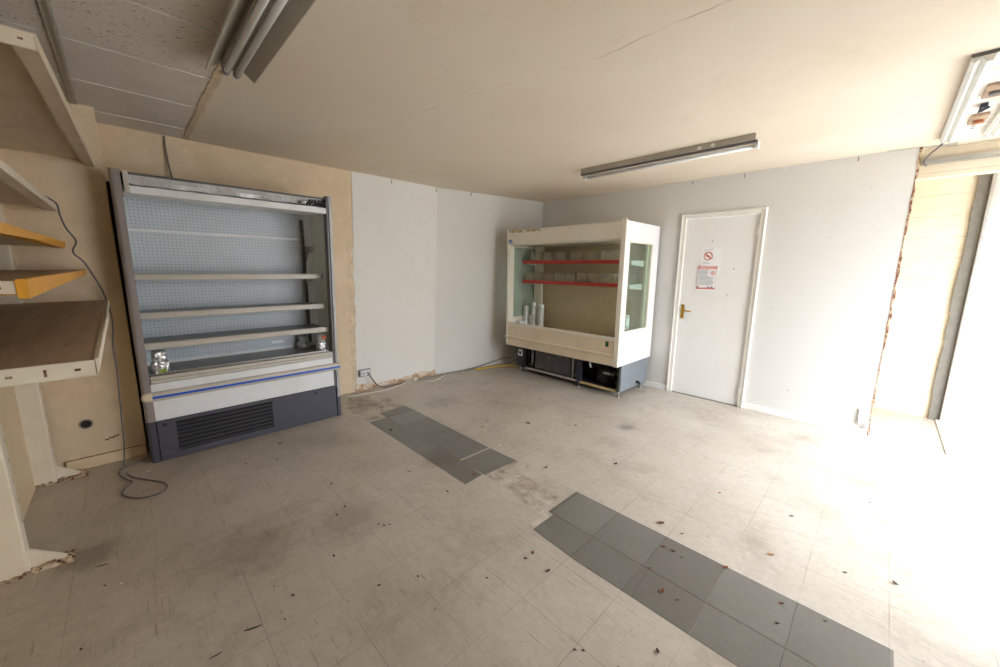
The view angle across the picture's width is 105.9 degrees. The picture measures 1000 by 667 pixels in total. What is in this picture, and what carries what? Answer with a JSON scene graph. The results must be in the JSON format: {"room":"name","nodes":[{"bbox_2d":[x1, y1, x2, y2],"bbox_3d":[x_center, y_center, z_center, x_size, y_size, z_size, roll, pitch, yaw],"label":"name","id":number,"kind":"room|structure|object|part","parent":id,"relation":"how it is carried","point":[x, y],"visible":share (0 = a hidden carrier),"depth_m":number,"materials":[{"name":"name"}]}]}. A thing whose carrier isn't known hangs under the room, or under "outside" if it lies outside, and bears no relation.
{"room":"convenience store","nodes":[
{"label":"convenience store","id":0,"kind":"room"},
{"bbox_2d":[0,102,147,466],"bbox_3d":[-3.132,-0.258,2.625,0.726,2.505,0.660,-9,14,-44],"label":"wall","id":1,"kind":"structure","parent":0,"point":[79,190],"depth_m":2.56,"materials":[{"name":"beige paint"}]},
{"bbox_2d":[80,420,91,427],"bbox_3d":[-2.952,0.646,2.692,0.054,0.054,0.002,-9,14,-44],"label":"vent","id":2,"kind":"object","parent":1,"relation":"attached to","point":[86,423],"depth_m":2.69,"materials":[{"name":"black plastic"}]},
{"bbox_2d":[79,419,92,428],"bbox_3d":[-2.954,0.645,2.694,0.072,0.072,0.006,-9,14,-44],"label":"trim","id":3,"kind":"structure","parent":1,"relation":"attached to","point":[84,419],"depth_m":2.69,"materials":[{"name":"black plastic"}]},
{"bbox_2d":[65,434,144,462],"bbox_3d":[-2.907,0.837,2.790,0.414,0.158,0.025,-9,14,-44],"label":"trim","id":4,"kind":"structure","parent":1,"relation":"attached to","point":[117,434],"depth_m":2.79,"materials":[{"name":"brown wood"}]},
{"bbox_2d":[66,443,146,469],"bbox_3d":[-2.919,0.920,2.816,0.414,0.085,0.055,-9,14,-44],"label":"baseboard","id":5,"kind":"structure","parent":1,"relation":"attached to","point":[111,457],"depth_m":2.79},
{"bbox_2d":[96,123,437,436],"bbox_3d":[-1.950,-0.476,4.012,2.980,2.495,0.266,-9,14,-44],"label":"wall","id":6,"kind":"structure","parent":0,"point":[394,225],"depth_m":4.27,"materials":[{"name":"white paint"}]},
{"bbox_2d":[347,238,356,390],"bbox_3d":[-1.681,-0.183,4.289,0.078,1.750,0.120,-9,14,-44],"label":"trim","id":7,"kind":"structure","parent":6,"relation":"attached to","point":[351,291],"depth_m":4.27,"materials":[{"name":"paint"}]},
{"bbox_2d":[358,368,370,376],"bbox_3d":[-1.615,0.466,4.501,0.143,0.084,0.048,-9,14,-44],"label":"power socket","id":8,"kind":"object","parent":6,"relation":"attached to","point":[364,372],"visible":0.99,"depth_m":4.48,"materials":[{"name":"white plastic"}]},
{"bbox_3d":[-1.600,0.468,4.492,0.120,0.068,0.008,-9,14,-44],"label":"plate","id":9,"kind":"part","parent":8,"relation":"part of","materials":[{"name":"white plastic"}]},
{"bbox_2d":[355,369,434,391],"bbox_3d":[-1.310,0.586,4.862,1.135,0.089,0.029,-9,14,-44],"label":"baseboard","id":10,"kind":"structure","parent":6,"relation":"attached to","point":[364,386],"depth_m":4.79,"materials":[{"name":"beige paint"}]},
{"bbox_2d":[434,188,542,373],"bbox_3d":[-0.146,-0.717,5.541,1.860,2.495,0.270,-6,12,-33],"label":"wall","id":11,"kind":"structure","parent":0,"point":[471,257],"depth_m":5.33,"materials":[{"name":"white paint"}]},
{"bbox_2d":[436,357,515,373],"bbox_3d":[-0.203,0.457,5.727,1.693,0.075,0.034,-6,12,-34],"label":"baseboard","id":12,"kind":"structure","parent":11,"relation":"attached to","point":[507,360],"depth_m":5.57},
{"bbox_2d":[0,362,999,666],"bbox_3d":[0.704,0.998,3.154,6.650,0.102,6.020,-9,14,-44],"label":"floor","id":13,"kind":"structure","parent":0,"point":[210,544],"depth_m":2.03,"materials":[{"name":"plastic"}]},
{"bbox_2d":[0,24,108,584],"bbox_3d":[-2.086,0.052,1.676,0.545,2.200,2.422,-9,14,-44],"label":"shelving","id":14,"kind":"object","parent":13,"relation":"on","point":[40,341],"visible":1,"depth_m":1.73,"materials":[{"name":"beige wood"}]},
{"bbox_3d":[-2.701,-0.002,1.948,0.015,2.200,1.000,-9,14,-44],"label":"panel","id":15,"kind":"part","parent":14,"relation":"part of","materials":[{"name":"beige wood"}]},
{"bbox_3d":[-2.188,-0.654,1.552,0.303,0.012,2.166,-9,14,-44],"label":"shelf","id":16,"kind":"part","parent":14,"relation":"part of","materials":[{"name":"white wood"}]},
{"bbox_3d":[-2.194,-0.414,1.597,0.305,0.012,2.176,-9,14,-44],"label":"shelf","id":17,"kind":"part","parent":14,"relation":"part of","materials":[{"name":"beige wood"}]},
{"bbox_3d":[-2.072,-0.429,1.700,0.006,0.055,2.200,-9,14,-44],"label":"price rail","id":18,"kind":"part","parent":14,"relation":"part of","materials":[{"name":"orange wood"}]},
{"bbox_3d":[-2.121,-0.250,1.599,0.375,0.012,2.318,-9,14,-44],"label":"shelf","id":19,"kind":"part","parent":14,"relation":"part of","materials":[{"name":"brown wood"}]},
{"bbox_3d":[-2.198,-0.991,1.651,0.451,0.012,1.889,-8,13,-42],"label":"shelf","id":20,"kind":"part","parent":14,"relation":"part of","materials":[{"name":"white wood"}]},
{"bbox_3d":[-1.951,-0.253,1.707,0.018,0.047,2.245,-9,14,-44],"label":"price rail","id":21,"kind":"part","parent":14,"relation":"part of","materials":[{"name":"orange wood"}]},
{"bbox_3d":[-2.078,-0.050,1.645,0.505,0.012,2.366,-9,14,-44],"label":"shelf","id":22,"kind":"part","parent":14,"relation":"part of","materials":[{"name":"brown wood"}]},
{"bbox_2d":[44,195,167,498],"bbox_3d":[-2.506,0.112,2.408,0.678,1.855,0.303,8,12,37],"label":"cable","id":23,"kind":"object","parent":14,"relation":"hanging from","point":[55,202],"visible":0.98,"depth_m":2.59,"materials":[{"name":"black rubber"}]},
{"bbox_2d":[106,167,340,462],"bbox_3d":[-2.204,-0.156,3.241,1.420,2.071,0.548,-9,14,-44],"label":"refrigerator","id":24,"kind":"object","parent":13,"relation":"on","point":[225,280],"visible":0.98,"depth_m":3.17,"materials":[{"name":"grey metal"}]},
{"bbox_3d":[-2.545,-0.209,2.618,0.060,1.750,0.146,-9,14,-44],"label":"corner post","id":25,"kind":"part","parent":24,"relation":"part of","materials":[{"name":"grey metal"}]},
{"bbox_3d":[-2.585,0.805,2.814,0.053,0.311,0.076,-9,14,-44],"label":"corner post","id":26,"kind":"part","parent":24,"relation":"part of","materials":[{"name":"blue plastic"}]},
{"bbox_2d":[150,349,169,373],"bbox_3d":[-2.551,0.206,2.829,0.114,0.168,0.128,-9,14,-44],"label":"packet","id":27,"kind":"object","parent":24,"relation":"on","point":[159,363],"visible":1,"depth_m":2.80,"materials":[{"name":"white"}]},
{"bbox_3d":[-2.382,-0.980,3.221,1.220,0.265,0.012,-9,14,-44],"label":"perforated panel","id":28,"kind":"part","parent":24,"relation":"part of","materials":[{"name":"grey metal"}]},
{"bbox_3d":[-2.393,-0.339,3.335,1.220,1.022,0.011,-9,14,-44],"label":"perforated panel","id":29,"kind":"part","parent":24,"relation":"part of","materials":[{"name":"grey metal"}]},
{"bbox_3d":[-2.154,-0.471,3.132,1.280,0.047,0.034,-9,14,-44],"label":"price rail","id":30,"kind":"part","parent":24,"relation":"part of","materials":[{"name":"grey metal"}]},
{"bbox_2d":[140,302,318,312],"bbox_3d":[-2.242,-0.220,3.256,1.270,0.018,0.293,-9,14,-44],"label":"shelf","id":31,"kind":"object","parent":24,"relation":"attached to","point":[239,307],"depth_m":3.26,"materials":[{"name":"metal"}]},
{"bbox_3d":[-2.136,-0.193,3.159,1.280,0.047,0.034,-9,14,-44],"label":"price rail","id":32,"kind":"part","parent":24,"relation":"part of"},
{"bbox_2d":[143,324,322,343],"bbox_3d":[-2.232,-0.001,3.281,1.270,0.018,0.328,-9,14,-44],"label":"shelf","id":33,"kind":"object","parent":24,"relation":"attached to","point":[231,334],"depth_m":3.22,"materials":[{"name":"beige metal"}]},
{"bbox_3d":[-2.115,0.028,3.171,1.280,0.047,0.034,-9,14,-44],"label":"price rail","id":34,"kind":"part","parent":24,"relation":"part of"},
{"bbox_3d":[-2.233,0.212,3.337,1.328,0.009,0.342,-9,14,-44],"label":"deck plate","id":35,"kind":"part","parent":24,"relation":"part of","materials":[{"name":"white metal"}]},
{"bbox_3d":[-2.082,0.268,3.199,1.302,0.051,0.049,-9,14,-44],"label":"sill","id":36,"kind":"part","parent":24,"relation":"part of","materials":[{"name":"white metal"}]},
{"bbox_3d":[-2.089,0.436,3.232,1.311,0.282,0.046,-9,14,-44],"label":"panel","id":37,"kind":"part","parent":24,"relation":"part of","materials":[{"name":"white metal"}]},
{"bbox_3d":[-2.065,0.391,3.204,1.394,0.068,0.048,-9,14,-44],"label":"bumper rail","id":38,"kind":"part","parent":24,"relation":"part of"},
{"bbox_3d":[-2.085,0.732,3.273,1.305,0.312,0.030,-9,14,-44],"label":"kick panel","id":39,"kind":"part","parent":24,"relation":"part of","materials":[{"name":"blue plastic"}]},
{"bbox_2d":[297,334,310,347],"bbox_3d":[-1.950,0.074,3.753,0.113,0.129,0.101,-9,14,-44],"label":"packet","id":40,"kind":"object","parent":24,"relation":"on","point":[303,342],"visible":1,"depth_m":3.72,"materials":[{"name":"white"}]},
{"bbox_3d":[-1.738,-0.370,3.716,0.024,1.750,0.425,-9,14,-44],"label":"panel","id":41,"kind":"part","parent":24,"relation":"part of","materials":[{"name":"clear glass"}]},
{"bbox_2d":[316,334,327,350],"bbox_3d":[-1.722,0.081,3.643,0.095,0.159,0.096,-9,14,-44],"label":"packet","id":42,"kind":"object","parent":24,"relation":"on","point":[321,345],"visible":1,"depth_m":3.61,"materials":[{"name":"white"}]},
{"bbox_3d":[-1.593,-0.351,3.542,0.021,1.775,0.147,-9,14,-44],"label":"corner post","id":43,"kind":"part","parent":24,"relation":"part of","materials":[{"name":"grey metal"}]},
{"bbox_3d":[-1.574,-0.304,3.565,0.027,1.875,0.147,-9,14,-44],"label":"corner post","id":44,"kind":"part","parent":24,"relation":"part of","materials":[{"name":"grey metal"}]},
{"bbox_3d":[-1.617,0.663,3.756,0.035,0.296,0.074,-9,14,-44],"label":"corner post","id":45,"kind":"part","parent":24,"relation":"part of","materials":[{"name":"grey plastic"}]},
{"bbox_2d":[343,379,412,396],"bbox_3d":[-1.417,0.667,4.585,0.136,0.018,0.946,10,13,43],"label":"cable","id":46,"kind":"object","parent":13,"relation":"on","point":[412,379],"visible":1,"depth_m":4.46,"materials":[{"name":"grey plastic"}]},
{"bbox_2d":[368,373,404,387],"bbox_3d":[-1.374,0.555,4.646,0.485,0.219,0.065,-7,12,-38],"label":"cable","id":47,"kind":"object","parent":13,"relation":"on","point":[368,373],"visible":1,"depth_m":4.60,"materials":[{"name":"grey plastic"}]},
{"bbox_2d":[417,374,445,381],"bbox_3d":[-0.876,0.594,5.053,0.430,0.016,0.218,-9,14,-44],"label":"cable","id":48,"kind":"object","parent":13,"relation":"on","point":[445,374],"visible":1,"depth_m":4.93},
{"bbox_2d":[418,363,504,378],"bbox_3d":[-0.512,0.533,5.432,1.446,0.018,0.047,-6,12,-36],"label":"cable","id":49,"kind":"object","parent":13,"relation":"on","point":[504,363],"visible":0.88,"depth_m":5.35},
{"bbox_2d":[465,357,508,369],"bbox_3d":[-0.185,0.437,5.627,0.731,0.122,0.053,-5,11,-28],"label":"cable","id":50,"kind":"object","parent":13,"relation":"on","point":[506,357],"visible":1,"depth_m":5.64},
{"bbox_2d":[475,365,517,369],"bbox_3d":[-0.054,0.498,5.656,0.679,0.021,0.082,-3,10,-21],"label":"cable","id":51,"kind":"object","parent":13,"relation":"on","point":[498,365],"visible":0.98,"depth_m":5.65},
{"bbox_2d":[505,218,659,397],"bbox_3d":[0.990,-0.366,4.944,0.831,1.992,1.772,-9,14,-44],"label":"cooler","id":52,"kind":"object","parent":13,"relation":"on","point":[584,272],"visible":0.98,"depth_m":4.73,"materials":[{"name":"white metal"}]},
{"bbox_3d":[0.109,-0.630,5.236,0.018,1.552,0.035,-9,14,-44],"label":"post","id":53,"kind":"part","parent":52,"relation":"part of","materials":[{"name":"white metal"}]},
{"bbox_3d":[0.401,-0.665,5.519,0.809,1.572,0.040,-9,14,-44],"label":"panel","id":54,"kind":"part","parent":52,"relation":"part of","materials":[{"name":"white metal"}]},
{"bbox_3d":[0.365,0.330,5.374,0.040,0.320,0.038,-9,14,-44],"label":"frame post","id":55,"kind":"part","parent":52,"relation":"part of","materials":[{"name":"black metal"}]},
{"bbox_2d":[523,305,528,323],"bbox_3d":[0.380,-0.231,5.493,0.086,0.355,0.087,-9,14,-44],"label":"can","id":56,"kind":"object","parent":52,"relation":"on","point":[526,307],"visible":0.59,"depth_m":5.45,"materials":[{"name":"white metal"}]},
{"bbox_2d":[531,302,536,324],"bbox_3d":[0.486,-0.243,5.396,0.074,0.415,0.077,-9,14,-44],"label":"can","id":57,"kind":"object","parent":52,"relation":"on","point":[534,304],"visible":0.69,"depth_m":5.36,"materials":[{"name":"white metal"}]},
{"bbox_2d":[538,304,543,326],"bbox_3d":[0.581,-0.216,5.318,0.085,0.390,0.084,-9,14,-44],"label":"can","id":58,"kind":"object","parent":52,"relation":"on","point":[541,306],"visible":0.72,"depth_m":5.28,"materials":[{"name":"white metal"}]},
{"bbox_3d":[0.669,0.538,5.087,0.030,0.030,0.860,-9,14,-44],"label":"rail","id":59,"kind":"part","parent":52,"relation":"part of","materials":[{"name":"metal"}]},
{"bbox_3d":[0.680,0.146,4.771,0.036,0.040,1.712,-9,14,-44],"label":"bumper rail","id":60,"kind":"part","parent":52,"relation":"part of","materials":[{"name":"beige metal"}]},
{"bbox_3d":[0.703,-0.042,4.748,0.063,0.032,1.645,-9,14,-44],"label":"sill","id":61,"kind":"part","parent":52,"relation":"part of","materials":[{"name":"beige metal"}]},
{"bbox_3d":[0.876,-0.637,4.790,0.017,0.044,1.575,-9,14,-44],"label":"price rail","id":62,"kind":"part","parent":52,"relation":"part of","materials":[{"name":"plastic"}]},
{"bbox_3d":[0.920,0.409,4.875,0.077,0.295,0.012,-9,14,-44],"label":"condenser frame","id":63,"kind":"part","parent":52,"relation":"part of","materials":[{"name":"black metal"}]},
{"bbox_3d":[0.879,-0.900,4.745,0.017,0.044,1.575,-9,14,-44],"label":"price rail","id":64,"kind":"part","parent":52,"relation":"part of","materials":[{"name":"red plastic"}]},
{"bbox_3d":[1.002,0.444,4.751,0.060,0.320,0.055,-9,14,-44],"label":"frame post","id":65,"kind":"part","parent":52,"relation":"part of","materials":[{"name":"grey metal"}]},
{"bbox_3d":[1.186,0.641,4.572,0.030,0.027,0.505,-9,14,-44],"label":"rail","id":66,"kind":"part","parent":52,"relation":"part of","materials":[{"name":"brown wood"}]},
{"bbox_3d":[1.369,0.512,4.351,0.035,0.330,0.028,-9,14,-44],"label":"frame post","id":67,"kind":"part","parent":52,"relation":"part of","materials":[{"name":"grey metal"}]},
{"bbox_3d":[1.288,-0.410,4.053,0.024,1.597,0.060,-9,14,-44],"label":"post","id":68,"kind":"part","parent":52,"relation":"part of","materials":[{"name":"white metal"}]},
{"bbox_2d":[624,315,629,330],"bbox_3d":[1.467,-0.038,4.433,0.089,0.360,0.088,-9,14,-44],"label":"can","id":69,"kind":"object","parent":52,"relation":"on","point":[627,318],"visible":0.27,"depth_m":4.38,"materials":[{"name":"white metal"}]},
{"bbox_3d":[1.562,-0.535,4.350,0.300,0.068,0.014,-9,14,-44],"label":"shelf arm","id":70,"kind":"part","parent":52,"relation":"part of","materials":[{"name":"white metal"}]},
{"bbox_3d":[1.565,-0.798,4.305,0.300,0.068,0.014,-9,14,-44],"label":"shelf arm","id":71,"kind":"part","parent":52,"relation":"part of","materials":[{"name":"white metal"}]},
{"bbox_3d":[1.586,-0.447,4.333,0.809,1.572,0.040,-9,14,-44],"label":"panel","id":72,"kind":"part","parent":52,"relation":"part of","materials":[{"name":"white metal"}]},
{"bbox_2d":[0,0,999,201],"bbox_3d":[0.335,-1.467,2.332,5.530,0.120,6.020,-9,14,-44],"label":"ceiling","id":73,"kind":"structure","parent":0,"point":[504,98],"depth_m":2.04,"materials":[{"name":"paint"}]},
{"bbox_2d":[36,0,76,104],"bbox_3d":[-1.770,-1.284,1.459,0.034,0.018,2.860,-9,14,-44],"label":"trim","id":74,"kind":"structure","parent":73,"relation":"attached to","point":[44,8],"depth_m":1.75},
{"bbox_2d":[0,0,218,129],"bbox_3d":[-2.011,-1.322,1.647,1.205,0.012,2.178,-9,14,-44],"label":"trim","id":75,"kind":"structure","parent":73,"relation":"attached to","point":[131,2],"depth_m":1.80,"materials":[{"name":"white metal"}]},
{"bbox_2d":[163,136,172,177],"bbox_3d":[-2.617,-1.351,2.983,0.033,0.391,0.012,-5,11,-30],"label":"cable","id":76,"kind":"object","parent":73,"relation":"hanging from","point":[163,136],"visible":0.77,"depth_m":2.97,"materials":[{"name":"black plastic"}]},
{"bbox_2d":[182,62,222,139],"bbox_3d":[-1.442,-1.365,1.943,0.052,0.015,3.100,-9,14,-44],"label":"trim","id":77,"kind":"structure","parent":73,"relation":"attached to","point":[217,75],"depth_m":2.28,"materials":[{"name":"paint"}]},
{"bbox_2d":[205,0,315,83],"bbox_3d":[-0.822,-1.212,1.358,0.209,0.079,1.470,-9,14,-44],"label":"lamp","id":78,"kind":"object","parent":73,"relation":"attached to","point":[252,33],"visible":1,"depth_m":1.55,"materials":[{"name":"white metal"}]},
{"bbox_2d":[580,133,759,179],"bbox_3d":[1.368,-1.513,3.303,0.110,0.093,1.515,-9,14,-44],"label":"lamp","id":79,"kind":"object","parent":73,"relation":"attached to","point":[750,138],"visible":1,"depth_m":3.16,"materials":[{"name":"white metal"}]},
{"bbox_2d":[940,48,999,142],"bbox_3d":[2.821,-1.320,2.176,1.553,0.058,0.287,-9,14,-44],"label":"lamp","id":80,"kind":"object","parent":73,"relation":"attached to","point":[975,109],"visible":1,"depth_m":2.16,"materials":[{"name":"metal"}]},
{"bbox_2d":[923,140,945,166],"bbox_3d":[3.321,-1.380,2.887,0.033,0.140,0.255,6,11,27],"label":"cable","id":81,"kind":"object","parent":80,"relation":"attached to","point":[941,144],"visible":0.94,"depth_m":2.92,"materials":[{"name":"white plastic"}]},
{"bbox_3d":[2.270,-1.255,1.636,0.006,0.016,0.285,-9,14,-44],"label":"plate","id":82,"kind":"part","parent":80,"relation":"part of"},
{"bbox_2d":[542,147,919,434],"bbox_3d":[1.869,-0.553,4.724,0.070,2.495,4.252,-9,14,-44],"label":"wall","id":83,"kind":"structure","parent":0,"point":[834,232],"depth_m":3.60,"materials":[{"name":"white paint"}]},
{"bbox_2d":[641,381,666,389],"bbox_3d":[1.273,0.526,5.457,0.024,0.066,2.265,-9,14,-44],"label":"baseboard","id":84,"kind":"structure","parent":83,"relation":"attached to","point":[646,383],"depth_m":4.76,"materials":[{"name":"paint"}]},
{"bbox_2d":[666,207,767,407],"bbox_3d":[2.364,-0.276,4.211,0.117,2.094,0.821,-9,14,-44],"label":"door","id":85,"kind":"structure","parent":83,"relation":"in","point":[711,332],"depth_m":4.18,"materials":[{"name":"paint"}]},
{"bbox_3d":[2.148,-0.258,4.446,0.009,0.165,0.036,-9,14,-44],"label":"handle plate","id":86,"kind":"part","parent":85,"relation":"part of","materials":[{"name":"gold metal"}]},
{"bbox_2d":[696,266,717,290],"bbox_3d":[2.310,-0.617,4.216,0.005,0.277,0.206,-9,14,-44],"label":"notice sheet","id":87,"kind":"object","parent":85,"relation":"attached to","point":[707,275],"visible":1,"depth_m":4.21,"materials":[{"name":"paper"}]},
{"bbox_2d":[700,248,722,275],"bbox_3d":[2.330,-0.791,4.173,0.006,0.302,0.215,-9,14,-44],"label":"notice sheet","id":88,"kind":"object","parent":85,"relation":"attached to","point":[710,256],"visible":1,"depth_m":4.16,"materials":[{"name":"paper"}]},
{"bbox_2d":[743,402,866,436],"bbox_3d":[2.974,0.839,3.755,0.024,0.066,0.970,-9,14,-44],"label":"baseboard","id":89,"kind":"structure","parent":83,"relation":"attached to","point":[823,423],"depth_m":3.70,"materials":[{"name":"paint"}]},
{"bbox_2d":[856,408,868,428],"bbox_3d":[3.278,0.767,3.411,0.029,0.190,0.090,-9,14,-44],"label":"trim","id":90,"kind":"structure","parent":83,"relation":"attached to","point":[864,424],"depth_m":3.42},
{"bbox_2d":[866,146,923,436],"bbox_3d":[3.362,-0.278,3.229,0.073,2.455,0.024,-9,14,-44],"label":"trim","id":91,"kind":"structure","parent":83,"relation":"attached to","point":[921,148],"depth_m":3.17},
{"bbox_2d":[891,142,957,150],"bbox_3d":[3.374,-1.484,2.998,0.425,0.008,0.098,5,11,23],"label":"trim","id":92,"kind":"structure","parent":83,"relation":"attached to","point":[956,143],"depth_m":2.98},
{"bbox_2d":[922,150,999,165],"bbox_3d":[3.885,-1.316,2.647,0.055,0.040,1.245,-9,14,-44],"label":"trim","id":93,"kind":"structure","parent":83,"relation":"attached to","point":[994,153],"depth_m":2.92,"materials":[{"name":"wood"}]},
{"bbox_2d":[873,173,999,430],"bbox_3d":[4.603,-0.357,3.537,0.140,2.575,2.600,-9,14,-44],"label":"wall","id":94,"kind":"structure","parent":0,"point":[938,226],"depth_m":3.70,"materials":[{"name":"white paint"}]},
{"bbox_2d":[928,173,997,420],"bbox_3d":[4.461,-0.356,3.676,0.150,2.522,0.083,-9,14,-44],"label":"trim","id":95,"kind":"structure","parent":94,"relation":"attached to","point":[984,181],"depth_m":3.62,"materials":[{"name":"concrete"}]},
{"bbox_2d":[935,419,999,466],"bbox_3d":[4.311,0.981,3.177,1.070,0.012,0.800,-9,14,-44],"label":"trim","id":96,"kind":"structure","parent":94,"relation":"attached to","point":[967,442],"depth_m":3.30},
{"bbox_2d":[916,140,999,180],"bbox_3d":[3.951,-1.375,2.699,0.125,0.340,2.600,-9,14,-44],"label":"lintel","id":97,"kind":"object","parent":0,"point":[989,165],"depth_m":2.96,"materials":[{"name":"white paint"}]}
]}

